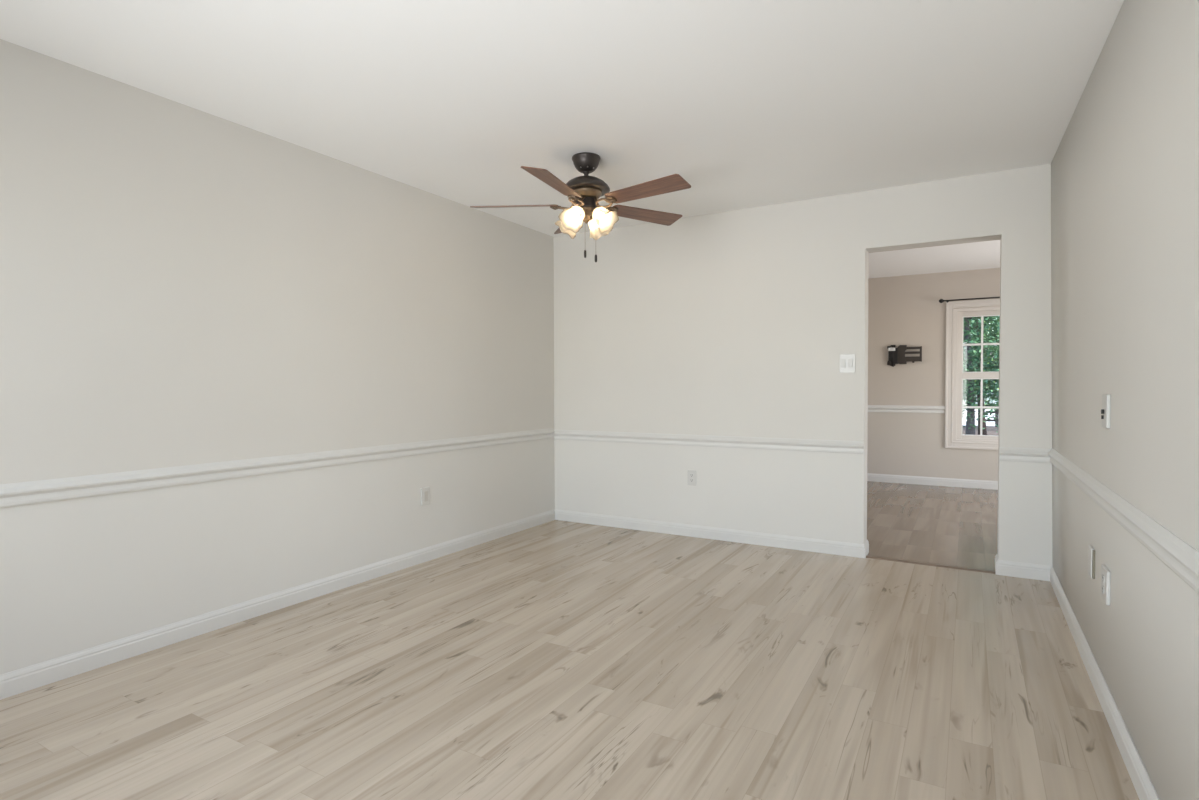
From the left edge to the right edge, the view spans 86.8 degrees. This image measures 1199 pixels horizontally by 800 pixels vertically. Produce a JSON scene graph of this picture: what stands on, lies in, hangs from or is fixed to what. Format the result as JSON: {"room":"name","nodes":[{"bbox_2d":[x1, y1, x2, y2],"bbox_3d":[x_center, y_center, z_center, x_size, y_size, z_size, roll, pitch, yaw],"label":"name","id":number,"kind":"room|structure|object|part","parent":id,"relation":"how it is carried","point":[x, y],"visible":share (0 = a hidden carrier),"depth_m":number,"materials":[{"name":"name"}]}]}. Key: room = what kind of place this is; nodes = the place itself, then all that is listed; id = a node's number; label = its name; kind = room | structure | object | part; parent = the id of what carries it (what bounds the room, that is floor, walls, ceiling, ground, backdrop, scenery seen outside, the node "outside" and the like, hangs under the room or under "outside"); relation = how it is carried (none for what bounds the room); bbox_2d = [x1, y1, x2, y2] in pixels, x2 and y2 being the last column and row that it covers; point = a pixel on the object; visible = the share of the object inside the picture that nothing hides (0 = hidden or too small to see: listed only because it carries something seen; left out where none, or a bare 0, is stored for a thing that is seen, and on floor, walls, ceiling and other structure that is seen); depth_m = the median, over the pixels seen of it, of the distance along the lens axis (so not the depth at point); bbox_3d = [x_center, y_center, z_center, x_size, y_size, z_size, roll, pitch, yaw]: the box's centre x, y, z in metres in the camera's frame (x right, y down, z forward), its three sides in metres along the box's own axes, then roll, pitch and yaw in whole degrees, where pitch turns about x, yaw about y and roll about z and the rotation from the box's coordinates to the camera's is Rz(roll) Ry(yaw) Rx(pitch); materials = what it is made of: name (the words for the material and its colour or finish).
{"room":"empty living room","nodes":[
{"label":"empty living room","id":0,"kind":"room"},
{"bbox_2d":[0,39,554,674],"bbox_3d":[-1.867,-0.129,3.096,0.150,2.440,5.600,1,1,30],"label":"wall","id":1,"kind":"structure","parent":0,"point":[181,284],"depth_m":3.05,"materials":[{"name":"beige paint"}]},
{"bbox_2d":[0,510,554,699],"bbox_3d":[-1.796,1.048,3.074,0.014,0.088,5.586,1,1,30],"label":"baseboard","id":2,"kind":"structure","parent":1,"relation":"attached to","point":[31,677],"depth_m":3.05,"materials":[{"name":"white paint"}]},
{"bbox_2d":[0,428,554,507],"bbox_3d":[-1.796,0.339,3.052,0.024,0.085,5.576,1,1,30],"label":"trim","id":3,"kind":"structure","parent":1,"relation":"attached to","point":[31,492],"depth_m":3.04,"materials":[{"name":"white paint"}]},
{"bbox_2d":[421,487,429,505],"bbox_3d":[-1.147,0.635,4.182,0.012,0.118,0.074,1,1,30],"label":"wall outlet","id":4,"kind":"object","parent":1,"relation":"attached to","point":[425,492],"visible":1,"depth_m":4.17,"materials":[{"name":"white plastic"}]},
{"bbox_2d":[424,491,427,501],"bbox_3d":[-1.143,0.635,4.180,0.002,0.066,0.033,1,1,30],"label":"receptacle","id":5,"kind":"object","parent":4,"relation":"attached to","point":[425,492],"depth_m":4.18,"materials":[{"name":"grey plastic"}]},
{"bbox_2d":[0,0,1123,278],"bbox_3d":[0.767,-1.444,3.673,4.100,0.150,9.600,1,1,30],"label":"ceiling","id":6,"kind":"structure","parent":0,"point":[752,103],"depth_m":2.70,"materials":[{"name":"paint"}]},
{"bbox_2d":[470,152,690,261],"bbox_3d":[-0.067,-1.066,3.538,1.256,0.594,1.253,1,1,30],"label":"ceiling fan","id":7,"kind":"object","parent":6,"relation":"hanging from","point":[584,192],"visible":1,"depth_m":3.49,"materials":[{"name":"brown wood"}]},
{"bbox_3d":[-0.478,-1.099,3.595,0.491,0.006,0.142,0,15,4],"label":"blade","id":8,"kind":"part","parent":7,"relation":"part of","materials":[{"name":"brown wood"}]},
{"bbox_3d":[-0.223,-1.091,3.193,0.142,0.006,0.491,15,7,21],"label":"blade","id":9,"kind":"part","parent":7,"relation":"part of","materials":[{"name":"brown wood"}]},
{"bbox_3d":[-0.163,-1.015,3.631,0.113,0.152,0.140,-47,-23,25],"label":"lamp shade","id":10,"kind":"part","parent":7,"relation":"part of","materials":[{"name":"white glass"}]},
{"bbox_3d":[-0.134,-1.012,3.481,0.140,0.152,0.113,1,43,34],"label":"lamp shade","id":11,"kind":"part","parent":7,"relation":"part of","materials":[{"name":"white glass"}]},
{"bbox_3d":[-0.125,-1.026,3.494,0.040,0.040,0.071,1,43,34],"label":"bulb","id":12,"kind":"part","parent":7,"relation":"part of","materials":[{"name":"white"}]},
{"bbox_3d":[-0.014,-1.016,3.660,0.140,0.152,0.113,1,-41,34],"label":"lamp shade","id":13,"kind":"part","parent":7,"relation":"part of","materials":[{"name":"white glass"}]},
{"bbox_3d":[0.016,-1.013,3.511,0.113,0.152,0.140,48,25,24],"label":"lamp shade","id":14,"kind":"part","parent":7,"relation":"part of","materials":[{"name":"white glass"}]},
{"bbox_3d":[0.268,-1.105,3.786,0.491,0.006,0.142,-1,-12,-32],"label":"blade","id":15,"kind":"part","parent":7,"relation":"part of","materials":[{"name":"brown wood"}]},
{"bbox_3d":[0.237,-1.095,3.311,0.491,0.006,0.142,1,-12,40],"label":"blade","id":16,"kind":"part","parent":7,"relation":"part of","materials":[{"name":"brown wood"}]},
{"bbox_2d":[0,481,1138,799],"bbox_3d":[1.207,1.150,3.475,6.300,0.151,9.600,1,1,30],"label":"floor","id":17,"kind":"structure","parent":0,"point":[555,659],"depth_m":2.42,"materials":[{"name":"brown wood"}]},
{"bbox_2d":[554,164,1051,567],"bbox_3d":[1.202,0.329,4.645,3.900,3.440,0.148,1,1,30],"label":"wall","id":18,"kind":"structure","parent":0,"point":[740,323],"depth_m":4.55,"materials":[{"name":"beige paint"}]},
{"bbox_2d":[688,470,695,485],"bbox_3d":[0.707,0.595,4.849,0.072,0.118,0.009,1,1,30],"label":"wall outlet","id":19,"kind":"object","parent":18,"relation":"attached to","point":[691,473],"visible":1,"depth_m":4.84,"materials":[{"name":"white plastic"}]},
{"bbox_2d":[554,429,863,453],"bbox_3d":[0.682,0.308,4.848,2.497,0.085,0.024,1,1,30],"label":"trim","id":20,"kind":"structure","parent":18,"relation":"attached to","point":[811,445],"depth_m":4.72,"materials":[{"name":"white paint"}]},
{"bbox_2d":[554,509,868,557],"bbox_3d":[0.733,1.001,4.933,2.510,0.088,0.174,1,1,30],"label":"baseboard","id":21,"kind":"structure","parent":18,"relation":"attached to","point":[764,539],"depth_m":4.73,"materials":[{"name":"white paint"}]},
{"bbox_2d":[840,354,854,372],"bbox_3d":[1.669,-0.246,4.267,0.100,0.128,0.012,1,1,30],"label":"light switch","id":22,"kind":"object","parent":18,"relation":"attached to","point":[847,361],"visible":1,"depth_m":4.27,"materials":[{"name":"white plastic"}]},
{"bbox_2d":[866,555,995,573],"bbox_3d":[2.113,1.054,4.078,0.738,0.008,0.046,1,1,30],"label":"threshold","id":23,"kind":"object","parent":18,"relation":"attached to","point":[872,557],"depth_m":4.05,"materials":[{"name":"brown wood"}]},
{"bbox_2d":[995,554,1050,580],"bbox_3d":[2.572,1.018,3.862,0.273,0.088,0.174,1,1,30],"label":"baseboard","id":24,"kind":"structure","parent":18,"relation":"attached to","point":[1005,568],"depth_m":3.79,"materials":[{"name":"white paint"}]},
{"bbox_2d":[999,447,1050,462],"bbox_3d":[2.533,0.327,3.770,0.260,0.085,0.024,1,1,30],"label":"trim","id":25,"kind":"structure","parent":18,"relation":"attached to","point":[1015,454],"depth_m":3.77,"materials":[{"name":"white paint"}]},
{"bbox_2d":[867,268,999,480],"bbox_3d":[3.583,-0.239,7.529,6.000,2.440,0.150,1,1,30],"label":"wall","id":26,"kind":"structure","parent":0,"point":[907,310],"depth_m":7.38,"materials":[{"name":"beige paint"}]},
{"bbox_2d":[887,345,921,366],"bbox_3d":[3.566,-0.520,7.417,0.370,0.259,0.047,1,1,30],"label":"wall mount","id":27,"kind":"object","parent":26,"relation":"attached to","point":[895,355],"depth_m":7.41,"materials":[{"name":"black metal"}]},
{"bbox_3d":[3.470,-0.521,7.494,0.125,0.259,0.011,1,1,30],"label":"wall plate","id":28,"kind":"part","parent":27,"relation":"part of","materials":[{"name":"black metal"}]},
{"bbox_3d":[3.491,-0.524,7.459,0.163,0.182,0.028,1,1,30],"label":"folding arm","id":29,"kind":"part","parent":27,"relation":"part of","materials":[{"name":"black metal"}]},
{"bbox_3d":[3.538,-0.530,7.411,0.097,0.224,0.008,1,1,30],"label":"head plate","id":30,"kind":"part","parent":27,"relation":"part of","materials":[{"name":"black metal"}]},
{"bbox_2d":[868,405,944,412],"bbox_3d":[2.443,0.097,8.100,3.462,0.085,0.024,1,1,30],"label":"trim","id":31,"kind":"structure","parent":26,"relation":"attached to","point":[871,408],"depth_m":7.43,"materials":[{"name":"white paint"}]},
{"bbox_2d":[867,473,997,489],"bbox_3d":[3.545,0.935,7.483,6.000,0.095,0.014,1,1,30],"label":"baseboard","id":32,"kind":"structure","parent":26,"relation":"attached to","point":[920,480],"depth_m":7.30,"materials":[{"name":"white paint"}]},
{"bbox_2d":[939,297,999,302],"bbox_3d":[4.332,-1.112,6.924,1.104,0.061,0.106,1,1,30],"label":"curtain rod","id":33,"kind":"object","parent":26,"relation":"attached to","point":[940,300],"visible":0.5,"depth_m":7.04,"materials":[{"name":"black metal"}]},
{"bbox_3d":[4.318,-1.116,6.901,0.990,0.015,0.015,1,1,30],"label":"rod","id":34,"kind":"part","parent":33,"relation":"part of","materials":[{"name":"black metal"}]},
{"bbox_2d":[945,299,999,449],"bbox_3d":[4.370,-0.281,7.049,0.912,1.660,0.164,1,1,30],"label":"window","id":35,"kind":"structure","parent":26,"relation":"in","point":[954,438],"depth_m":7.17,"materials":[{"name":"paint"}]},
{"bbox_3d":[4.366,0.076,7.047,0.702,0.768,0.034,1,1,30],"label":"sash","id":36,"kind":"part","parent":35,"relation":"part of","materials":[{"name":"paint"}]},
{"bbox_3d":[4.381,-0.622,7.063,0.702,0.762,0.034,1,1,30],"label":"sash","id":37,"kind":"part","parent":35,"relation":"part of","materials":[{"name":"paint"}]},
{"bbox_2d":[867,239,1000,536],"bbox_3d":[1.761,0.333,4.412,6.000,3.440,0.012,1,1,30],"label":"wall","id":38,"kind":"structure","parent":0,"point":[998,239],"depth_m":4.26,"materials":[{"name":"beige paint"}]},
{"bbox_2d":[1051,0,1198,799],"bbox_3d":[1.373,-0.099,1.209,0.351,2.440,5.600,1,1,30],"label":"wall","id":39,"kind":"structure","parent":0,"point":[1125,164],"depth_m":1.92,"materials":[{"name":"beige paint"}]},
{"bbox_2d":[1088,545,1094,578],"bbox_3d":[1.954,0.644,2.516,0.011,0.120,0.088,1,1,30],"label":"blank plate","id":40,"kind":"object","parent":39,"relation":"attached to","point":[1091,552],"visible":1,"depth_m":2.49,"materials":[{"name":"white plastic"}]},
{"bbox_2d":[1050,567,1159,799],"bbox_3d":[1.241,1.076,1.304,0.018,0.088,5.586,1,1,30],"label":"baseboard","id":41,"kind":"structure","parent":39,"relation":"attached to","point":[1145,790],"depth_m":2.15,"materials":[{"name":"white paint"}]},
{"bbox_2d":[1101,564,1110,604],"bbox_3d":[1.803,0.658,2.260,0.014,0.120,0.110,1,1,30],"label":"wall outlet","id":42,"kind":"object","parent":39,"relation":"attached to","point":[1105,573],"visible":1,"depth_m":2.23,"materials":[{"name":"white plastic"}]},
{"bbox_2d":[1101,394,1110,428],"bbox_3d":[1.821,0.040,2.284,0.020,0.122,0.095,1,1,30],"label":"cable plate","id":43,"kind":"object","parent":39,"relation":"attached to","point":[1106,398],"visible":1,"depth_m":2.25,"materials":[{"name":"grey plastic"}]},
{"bbox_2d":[1048,448,1198,593],"bbox_3d":[1.240,0.378,1.283,0.024,0.085,5.576,1,1,30],"label":"trim","id":44,"kind":"structure","parent":39,"relation":"attached to","point":[1175,553],"depth_m":1.79,"materials":[{"name":"white paint"}]},
{"label":"outside","id":45,"kind":"structure","parent":0,"visible":0},
{"bbox_2d":[962,425,998,434],"bbox_3d":[9.832,1.253,15.098,36.000,0.200,19.140,1,1,30],"label":"ground","id":46,"kind":"structure","parent":45,"point":[991,430],"depth_m":21.12,"materials":[{"name":"grey concrete"}]},
{"bbox_2d":[963,316,999,434],"bbox_3d":[8.548,-1.843,14.403,4.657,6.977,4.592,-1,2,-39],"label":"tree","id":47,"kind":"object","parent":46,"relation":"on","point":[969,355],"visible":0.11,"depth_m":14.12,"materials":[{"name":"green plant"}]},
{"bbox_2d":[963,316,999,434],"bbox_3d":[10.271,-2.392,17.213,5.081,7.009,4.673,0,1,27],"label":"tree","id":48,"kind":"object","parent":46,"relation":"on","point":[984,431],"visible":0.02,"depth_m":17.12,"materials":[{"name":"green plant"}]},
{"bbox_2d":[963,319,999,402],"bbox_3d":[12.351,-3.477,22.139,6.538,9.057,6.489,1,1,33],"label":"tree","id":49,"kind":"object","parent":46,"relation":"on","point":[994,319],"visible":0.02,"depth_m":21.52,"materials":[{"name":"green plant"}]},
{"bbox_2d":[966,317,999,415],"bbox_3d":[9.650,-1.554,12.934,4.349,5.524,4.904,0,1,-6],"label":"tree","id":50,"kind":"object","parent":46,"relation":"on","point":[998,328],"visible":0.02,"depth_m":13.72,"materials":[{"name":"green plant"}]},
{"bbox_2d":[985,405,998,426],"bbox_3d":[15.610,0.590,21.983,3.800,0.800,0.100,1,1,30],"label":"rail fence","id":51,"kind":"object","parent":46,"relation":"on","point":[995,412],"visible":0.14,"depth_m":22.73,"materials":[{"name":"brown wood"}]},
{"bbox_3d":[14.271,0.578,22.764,0.100,0.800,0.100,1,1,30],"label":"post","id":52,"kind":"part","parent":51,"relation":"part of","materials":[{"name":"white wood"}]},
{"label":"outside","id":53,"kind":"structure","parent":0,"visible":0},
{"bbox_2d":[963,409,998,425],"bbox_3d":[20.299,0.885,31.066,70.000,0.200,19.000,1,1,30],"label":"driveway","id":54,"kind":"structure","parent":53,"point":[976,410],"depth_m":28.78,"materials":[{"name":"concrete"}]},
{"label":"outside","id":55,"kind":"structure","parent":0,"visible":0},
{"bbox_3d":[33.392,0.371,53.523,90.000,0.200,33.000,1,1,30],"label":"lawn","id":56,"kind":"structure","parent":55,"visible":0},
{"bbox_2d":[963,345,998,403],"bbox_3d":[32.411,-2.574,55.764,19.000,5.600,9.200,1,1,30],"label":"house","id":57,"kind":"structure","parent":56,"relation":"on","point":[994,401],"depth_m":51.65,"materials":[{"name":"white"}]}
]}

